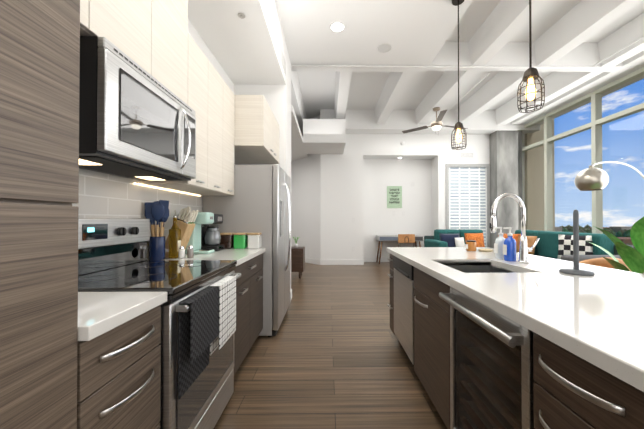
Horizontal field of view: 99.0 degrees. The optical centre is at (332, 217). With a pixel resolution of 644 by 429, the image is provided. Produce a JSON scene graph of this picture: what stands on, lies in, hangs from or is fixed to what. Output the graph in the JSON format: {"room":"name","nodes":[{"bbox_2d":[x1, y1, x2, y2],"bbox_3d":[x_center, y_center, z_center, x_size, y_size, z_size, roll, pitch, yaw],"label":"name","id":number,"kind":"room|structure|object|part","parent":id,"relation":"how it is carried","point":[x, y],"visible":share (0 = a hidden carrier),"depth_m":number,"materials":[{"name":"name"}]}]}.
{"room":"kitchen","nodes":[
{"label":"kitchen","id":0,"kind":"room"},
{"bbox_2d":[188,19,233,92],"bbox_3d":[-1.383,-0.796,0.989,0.180,4.000,6.540,0,0,-1],"label":"wall","id":1,"kind":"structure","parent":0,"point":[201,44],"depth_m":2.94,"materials":[{"name":"white paint"}]},
{"bbox_2d":[80,0,187,104],"bbox_3d":[-1.127,-1.278,1.297,0.320,1.070,1.122,0,0,-1],"label":"upper cabinet","id":2,"kind":"object","parent":1,"relation":"attached to","point":[150,37],"visible":0.4,"depth_m":1.46,"materials":[{"name":"beige laminate"}]},
{"bbox_2d":[79,36,195,180],"bbox_3d":[-1.071,-0.483,1.471,0.437,0.477,0.755,0,0,-1],"label":"over-the-range microwave","id":3,"kind":"object","parent":2,"relation":"attached to","point":[137,121],"visible":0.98,"depth_m":1.25,"materials":[{"name":"silver metal"}]},
{"bbox_2d":[72,168,201,259],"bbox_3d":[-1.302,-0.222,1.749,0.003,1.035,2.049,0,0,-1],"label":"tile backsplash","id":4,"kind":"structure","parent":1,"relation":"attached to","point":[102,195],"depth_m":1.70,"materials":[{"name":"white tile"}]},
{"bbox_2d":[134,33,234,195],"bbox_3d":[-1.129,-0.732,2.288,0.345,1.038,0.983,0,0,-1],"label":"upper cabinet","id":5,"kind":"object","parent":1,"relation":"attached to","point":[211,99],"visible":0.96,"depth_m":2.21,"materials":[{"name":"beige laminate"}]},
{"bbox_2d":[234,95,278,163],"bbox_3d":[-1.001,-0.985,3.244,0.642,0.516,0.913,0,0,-1],"label":"upper cabinet","id":6,"kind":"object","parent":1,"relation":"attached to","point":[256,138],"visible":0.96,"depth_m":2.79,"materials":[{"name":"beige laminate"}]},
{"bbox_2d":[188,0,285,84],"bbox_3d":[-0.937,-2.113,0.735,0.700,0.570,5.998,0,0,-1],"label":"soffit","id":7,"kind":"structure","parent":0,"point":[245,50],"depth_m":2.81,"materials":[{"name":"white paint"}]},
{"bbox_2d":[238,13,245,18],"bbox_3d":[-0.813,-1.799,2.465,0.068,0.030,0.068,0,0,-1],"label":"sprinkler","id":8,"kind":"object","parent":7,"relation":"attached to","point":[241,15],"visible":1,"depth_m":2.46,"materials":[{"name":"grey metal"}]},
{"bbox_2d":[280,45,285,75],"bbox_3d":[-0.621,-1.986,3.489,0.007,0.180,0.380,0,0,-1],"label":"air vent","id":9,"kind":"object","parent":7,"relation":"attached to","point":[282,59],"visible":0.93,"depth_m":3.43,"materials":[{"name":"white metal"}]},
{"bbox_2d":[234,45,290,289],"bbox_3d":[-0.983,-0.571,3.993,0.700,3.600,0.540,0,0,-1],"label":"wall","id":10,"kind":"structure","parent":0,"point":[278,98],"depth_m":3.73,"materials":[{"name":"white paint"}]},
{"bbox_2d":[291,105,345,160],"bbox_3d":[-1.900,-1.969,6.797,4.390,0.540,4.730,0,0,-1],"label":"soffit","id":11,"kind":"structure","parent":0,"point":[324,136],"depth_m":6.25,"materials":[{"name":"white paint"}]},
{"bbox_2d":[214,262,446,428],"bbox_3d":[0.591,1.285,3.530,9.600,0.120,11.600,0,0,-1],"label":"floor","id":12,"kind":"structure","parent":0,"point":[331,354],"depth_m":2.21,"materials":[{"name":"brown wood"}]},
{"bbox_2d":[0,0,79,428],"bbox_3d":[-0.962,-0.036,0.011,0.629,2.466,1.426,0,0,-1],"label":"pantry cabinet","id":13,"kind":"object","parent":12,"relation":"on","point":[39,106],"visible":1,"depth_m":0.63,"materials":[{"name":"brown laminate"}]},
{"bbox_2d":[77,305,160,428],"bbox_3d":[-0.959,0.768,0.900,0.660,0.872,0.356,0,0,-1],"label":"base cabinet","id":14,"kind":"object","parent":12,"relation":"on","point":[118,377],"visible":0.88,"depth_m":0.88,"materials":[{"name":"brown laminate"}]},
{"bbox_2d":[78,292,166,340],"bbox_3d":[-0.968,0.310,0.904,0.641,0.040,0.358,0,0,-1],"label":"countertop","id":15,"kind":"structure","parent":14,"relation":"on","point":[100,313],"depth_m":0.90,"materials":[{"name":"white stone"}]},
{"bbox_2d":[78,218,240,428],"bbox_3d":[-0.941,0.606,1.464,0.710,1.205,0.756,0,0,-1],"label":"range","id":16,"kind":"object","parent":12,"relation":"on","point":[198,318],"visible":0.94,"depth_m":1.36,"materials":[{"name":"silver metal"}]},
{"bbox_2d":[202,164,290,336],"bbox_3d":[-0.903,0.340,3.235,0.836,1.765,0.907,0,0,-1],"label":"refrigerator","id":17,"kind":"object","parent":12,"relation":"on","point":[259,201],"visible":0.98,"depth_m":2.79,"materials":[{"name":"grey metal"}]},
{"bbox_2d":[234,253,262,374],"bbox_3d":[-0.984,0.779,2.307,0.649,0.872,0.923,0,0,-1],"label":"base cabinet","id":18,"kind":"object","parent":12,"relation":"on","point":[249,304],"visible":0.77,"depth_m":2.24,"materials":[{"name":"brown laminate"}]},
{"bbox_2d":[164,248,264,265],"bbox_3d":[-0.988,0.321,2.311,0.641,0.040,0.925,0,0,-1],"label":"countertop","id":19,"kind":"structure","parent":18,"relation":"on","point":[240,256],"depth_m":2.18,"materials":[{"name":"white stone"}]},
{"bbox_2d":[145,200,168,259],"bbox_3d":[-1.233,0.086,1.927,0.132,0.422,0.112,0,0,-1],"label":"utensil crock","id":20,"kind":"object","parent":19,"relation":"on","point":[157,212],"visible":0.98,"depth_m":1.90,"materials":[{"name":"blue ceramic"}]},
{"bbox_2d":[169,210,180,258],"bbox_3d":[-1.155,0.120,2.020,0.063,0.355,0.062,0,0,-1],"label":"oil bottle","id":21,"kind":"object","parent":19,"relation":"on","point":[174,237],"visible":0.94,"depth_m":1.99,"materials":[{"name":"orange"}]},
{"bbox_2d":[178,246,184,258],"bbox_3d":[-1.105,0.252,2.019,0.042,0.092,0.042,0,0,-1],"label":"salt shaker","id":22,"kind":"object","parent":19,"relation":"on","point":[181,253],"visible":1,"depth_m":2.00,"materials":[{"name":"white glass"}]},
{"bbox_2d":[165,207,198,256],"bbox_3d":[-1.174,0.106,2.120,0.249,0.385,0.120,0,0,-1],"label":"knife block","id":23,"kind":"object","parent":19,"relation":"on","point":[186,218],"visible":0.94,"depth_m":2.08,"materials":[{"name":"brown wood"}]},
{"bbox_2d":[187,245,193,257],"bbox_3d":[-1.058,0.252,2.050,0.042,0.092,0.042,0,0,-1],"label":"pepper shaker","id":24,"kind":"object","parent":19,"relation":"on","point":[190,251],"visible":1,"depth_m":2.03,"materials":[{"name":"silver glass"}]},
{"bbox_2d":[185,212,214,253],"bbox_3d":[-1.122,0.128,2.320,0.210,0.345,0.144,0,0,-1],"label":"coffee maker","id":25,"kind":"object","parent":19,"relation":"on","point":[205,219],"visible":0.54,"depth_m":2.26,"materials":[{"name":"teal plastic"}]},
{"bbox_2d":[199,214,224,250],"bbox_3d":[-1.142,0.134,2.555,0.236,0.335,0.214,0,0,-1],"label":"drip coffee maker","id":26,"kind":"object","parent":19,"relation":"on","point":[211,237],"visible":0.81,"depth_m":2.49,"materials":[{"name":"black plastic"}]},
{"bbox_3d":[-1.105,0.168,2.564,0.148,0.174,0.196,0,0,-1],"label":"carafe glass","id":27,"kind":"part","parent":26,"relation":"part of","materials":[{"name":"grey"}]},
{"bbox_2d":[220,233,233,248],"bbox_3d":[-1.036,0.227,2.716,0.120,0.152,0.121,0,0,-1],"label":"coffee canister","id":28,"kind":"object","parent":19,"relation":"on","point":[227,240],"visible":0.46,"depth_m":2.66,"materials":[{"name":"brown"}]},
{"bbox_2d":[233,233,247,248],"bbox_3d":[-0.900,0.227,2.718,0.120,0.152,0.121,0,0,-1],"label":"jar","id":29,"kind":"object","parent":19,"relation":"on","point":[240,240],"visible":0.88,"depth_m":2.66,"materials":[{"name":"green ceramic"}]},
{"bbox_2d":[247,233,261,248],"bbox_3d":[-0.765,0.227,2.720,0.120,0.152,0.121,0,0,-1],"label":"canister","id":30,"kind":"object","parent":19,"relation":"on","point":[254,240],"visible":0.98,"depth_m":2.66,"materials":[{"name":"white ceramic"}]},
{"bbox_2d":[291,247,304,277],"bbox_3d":[-1.466,0.935,5.772,1.750,0.615,0.425,0,0,-1],"label":"media console","id":31,"kind":"object","parent":12,"relation":"on","point":[298,259],"visible":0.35,"depth_m":5.57,"materials":[{"name":"brown wood"}]},
{"bbox_2d":[376,235,423,263],"bbox_3d":[1.844,0.876,7.595,1.220,0.767,0.454,0,0,-1],"label":"desk","id":32,"kind":"object","parent":12,"relation":"on","point":[382,238],"visible":0.77,"depth_m":7.38,"materials":[{"name":"grey wood"}]},
{"bbox_2d":[398,234,414,246],"bbox_3d":[1.842,0.834,7.042,0.446,0.842,0.486,0,0,-1],"label":"desk chair","id":33,"kind":"object","parent":12,"relation":"on","point":[406,238],"visible":0.52,"depth_m":6.82,"materials":[{"name":"orange plastic"}]},
{"bbox_2d":[387,254,643,428],"bbox_3d":[1.016,0.774,1.664,0.923,0.872,2.272,0,0,-1],"label":"base cabinet","id":34,"kind":"object","parent":12,"relation":"on","point":[572,391],"visible":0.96,"depth_m":0.77,"materials":[{"name":"brown laminate"}]},
{"bbox_2d":[393,255,510,364],"bbox_3d":[0.945,0.721,2.315,0.748,0.744,0.588,0,0,-1],"label":"built-in dishwasher","id":35,"kind":"object","parent":34,"relation":"in","point":[404,302],"visible":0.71,"depth_m":2.23,"materials":[{"name":"silver metal"}]},
{"bbox_2d":[439,287,535,428],"bbox_3d":[0.939,0.714,1.127,0.792,0.740,0.553,0,0,-1],"label":"wine cooler","id":36,"kind":"object","parent":34,"relation":"in","point":[492,380],"visible":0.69,"depth_m":1.07,"materials":[{"name":"black"}]},
{"bbox_2d":[387,193,643,391],"bbox_3d":[1.098,0.200,1.646,1.061,0.726,2.400,0,0,-1],"label":"countertop","id":37,"kind":"structure","parent":34,"relation":"on","point":[593,314],"depth_m":1.08,"materials":[{"name":"white quartz"}]},
{"bbox_2d":[424,229,632,261],"bbox_3d":[3.512,0.762,5.616,2.380,0.960,2.680,0,0,-1],"label":"sectional sofa","id":38,"kind":"object","parent":12,"relation":"on","point":[555,244],"visible":0.31,"depth_m":5.58,"materials":[{"name":"teal fabric"}]},
{"bbox_2d":[579,257,631,271],"bbox_3d":[3.458,0.878,3.594,0.695,0.695,0.730,0,0,-1],"label":"barrel armchair","id":39,"kind":"object","parent":12,"relation":"on","point":[602,262],"visible":0.08,"depth_m":3.73,"materials":[{"name":"brown leather"}]},
{"bbox_2d":[574,161,643,190],"bbox_3d":[4.046,0.228,3.796,1.971,1.998,0.339,0,0,-22],"label":"arc floor lamp","id":40,"kind":"object","parent":12,"relation":"on","point":[590,178],"visible":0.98,"depth_m":3.41,"materials":[{"name":"silver metal"}]},
{"bbox_2d":[586,217,643,273],"bbox_3d":[3.471,0.603,2.871,1.149,1.233,1.001,0,0,-1],"label":"plant","id":41,"kind":"object","parent":12,"relation":"on","point":[632,259],"visible":0.54,"depth_m":2.91,"materials":[{"name":"green plant"}]},
{"bbox_2d":[276,0,472,65],"bbox_3d":[0.138,-2.420,1.023,2.858,0.050,6.540,0,0,-1],"label":"ceiling","id":42,"kind":"structure","parent":0,"point":[415,32],"depth_m":3.47,"materials":[{"name":"white paint"}]},
{"bbox_2d":[330,21,344,31],"bbox_3d":[0.063,-2.372,3.422,0.187,0.020,0.187,0,0,-1],"label":"recessed light","id":43,"kind":"object","parent":42,"relation":"in","point":[337,26],"visible":1,"depth_m":3.42,"materials":[{"name":"white plastic"}]},
{"bbox_2d":[377,43,391,52],"bbox_3d":[0.727,-2.369,3.842,0.210,0.012,0.210,0,0,-1],"label":"speaker","id":44,"kind":"object","parent":42,"relation":"attached to","point":[384,47],"visible":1,"depth_m":3.83,"materials":[{"name":"white plastic"}]},
{"bbox_2d":[451,0,466,149],"bbox_3d":[1.369,-1.563,2.984,0.156,1.632,0.155,0,0,-1],"label":"cage pendant light","id":45,"kind":"object","parent":42,"relation":"hanging from","point":[458,126],"visible":1,"depth_m":2.98,"materials":[{"name":"brown metal"}]},
{"bbox_2d":[517,0,544,112],"bbox_3d":[1.384,-1.572,1.924,0.156,1.632,0.155,0,0,-1],"label":"cage pendant light","id":46,"kind":"object","parent":42,"relation":"hanging from","point":[530,75],"visible":1,"depth_m":1.91,"materials":[{"name":"brown metal"}]},
{"bbox_2d":[291,115,524,259],"bbox_3d":[1.575,-0.737,8.276,7.500,4.000,1.830,0,0,-1],"label":"wall","id":47,"kind":"structure","parent":0,"point":[361,173],"depth_m":7.41,"materials":[{"name":"white paint"}]},
{"bbox_2d":[305,258,363,264],"bbox_3d":[-0.675,1.198,8.225,3.000,0.130,1.854,0,0,-1],"label":"baseboard","id":48,"kind":"structure","parent":47,"relation":"attached to","point":[342,262],"depth_m":7.31,"materials":[{"name":"white"}]},
{"bbox_2d":[363,257,389,261],"bbox_3d":[1.831,1.195,7.841,2.020,0.130,0.015,0,0,-1],"label":"baseboard","id":49,"kind":"structure","parent":47,"relation":"attached to","point":[366,259],"depth_m":7.82,"materials":[{"name":"white"}]},
{"bbox_2d":[387,186,401,207],"bbox_3d":[1.776,-0.585,7.855,0.430,0.630,0.013,0,0,-1],"label":"poster","id":50,"kind":"object","parent":47,"relation":"attached to","point":[394,196],"visible":1,"depth_m":7.85,"materials":[{"name":"green paper"}]},
{"bbox_2d":[460,153,473,157],"bbox_3d":[3.617,-1.674,7.390,0.360,0.140,0.012,0,0,-1],"label":"air vent","id":51,"kind":"object","parent":47,"relation":"in","point":[466,155],"visible":1,"depth_m":7.38,"materials":[{"name":"white"}]},
{"bbox_2d":[446,164,489,246],"bbox_3d":[3.637,-0.091,7.415,1.190,2.695,0.100,0,0,-1],"label":"glazed door","id":52,"kind":"structure","parent":47,"relation":"in","point":[465,198],"depth_m":7.45,"materials":[{"name":"grey"}]},
{"bbox_2d":[522,67,643,273],"bbox_3d":[5.023,-0.773,2.559,0.185,3.340,9.540,0,0,-1],"label":"window","id":53,"kind":"structure","parent":47,"relation":"in","point":[596,123],"depth_m":5.24,"materials":[{"name":"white glass"}]},
{"bbox_2d":[297,0,643,118],"bbox_3d":[0.591,-2.850,3.563,9.600,0.150,11.600,0,0,-1],"label":"ceiling","id":54,"kind":"structure","parent":0,"point":[318,90],"depth_m":5.46,"materials":[{"name":"white paint"}]},
{"bbox_2d":[291,41,643,133],"bbox_3d":[0.605,-2.532,2.565,9.580,0.498,9.588,0,0,-1],"label":"ceiling beam","id":55,"kind":"structure","parent":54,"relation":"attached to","point":[485,121],"depth_m":4.87,"materials":[{"name":"white paint"}]},
{"bbox_2d":[291,0,643,134],"bbox_3d":[0.241,-2.584,3.556,8.540,0.379,11.580,0,0,-1],"label":"beams","id":56,"kind":"structure","parent":54,"relation":"attached to","point":[505,22],"depth_m":4.32,"materials":[{"name":"white paint"}]},
{"bbox_2d":[402,107,467,133],"bbox_3d":[2.341,-2.075,5.874,1.412,0.600,1.373,0,0,-1],"label":"fan","id":57,"kind":"object","parent":56,"relation":"hanging from","point":[436,125],"visible":1,"depth_m":5.94,"materials":[{"name":"grey metal"}]},
{"bbox_2d":[292,36,643,113],"bbox_3d":[1.882,-2.375,2.478,4.950,0.050,9.000,0,0,-1],"label":"conduit","id":58,"kind":"object","parent":56,"relation":"attached to","point":[592,67],"visible":0.85,"depth_m":4.28,"materials":[{"name":"white metal"}]},
{"bbox_2d":[490,130,522,247],"bbox_3d":[4.569,-0.744,7.242,0.660,3.998,0.318,0,0,-1],"label":"concrete column","id":59,"kind":"structure","parent":0,"point":[505,161],"depth_m":7.09,"materials":[{"name":"grey concrete"}]},
{"label":"outside","id":60,"kind":"structure","parent":0,"visible":0},
{"bbox_2d":[524,119,554,230],"bbox_3d":[5.551,0.457,7.457,0.730,7.600,0.300,0,0,-1],"label":"wall","id":61,"kind":"structure","parent":60,"point":[534,172],"depth_m":7.32,"materials":[{"name":"beige"}]},
{"bbox_3d":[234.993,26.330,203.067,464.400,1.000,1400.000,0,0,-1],"label":"landscape","id":62,"kind":"object","parent":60,"visible":0},
{"bbox_2d":[555,224,635,248],"bbox_3d":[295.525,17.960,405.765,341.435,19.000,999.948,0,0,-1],"label":"trees","id":63,"kind":"object","parent":62,"relation":"on","point":[625,231],"depth_m":346.55,"materials":[{"name":"green leaves"},{"name":"bark"}]}
]}

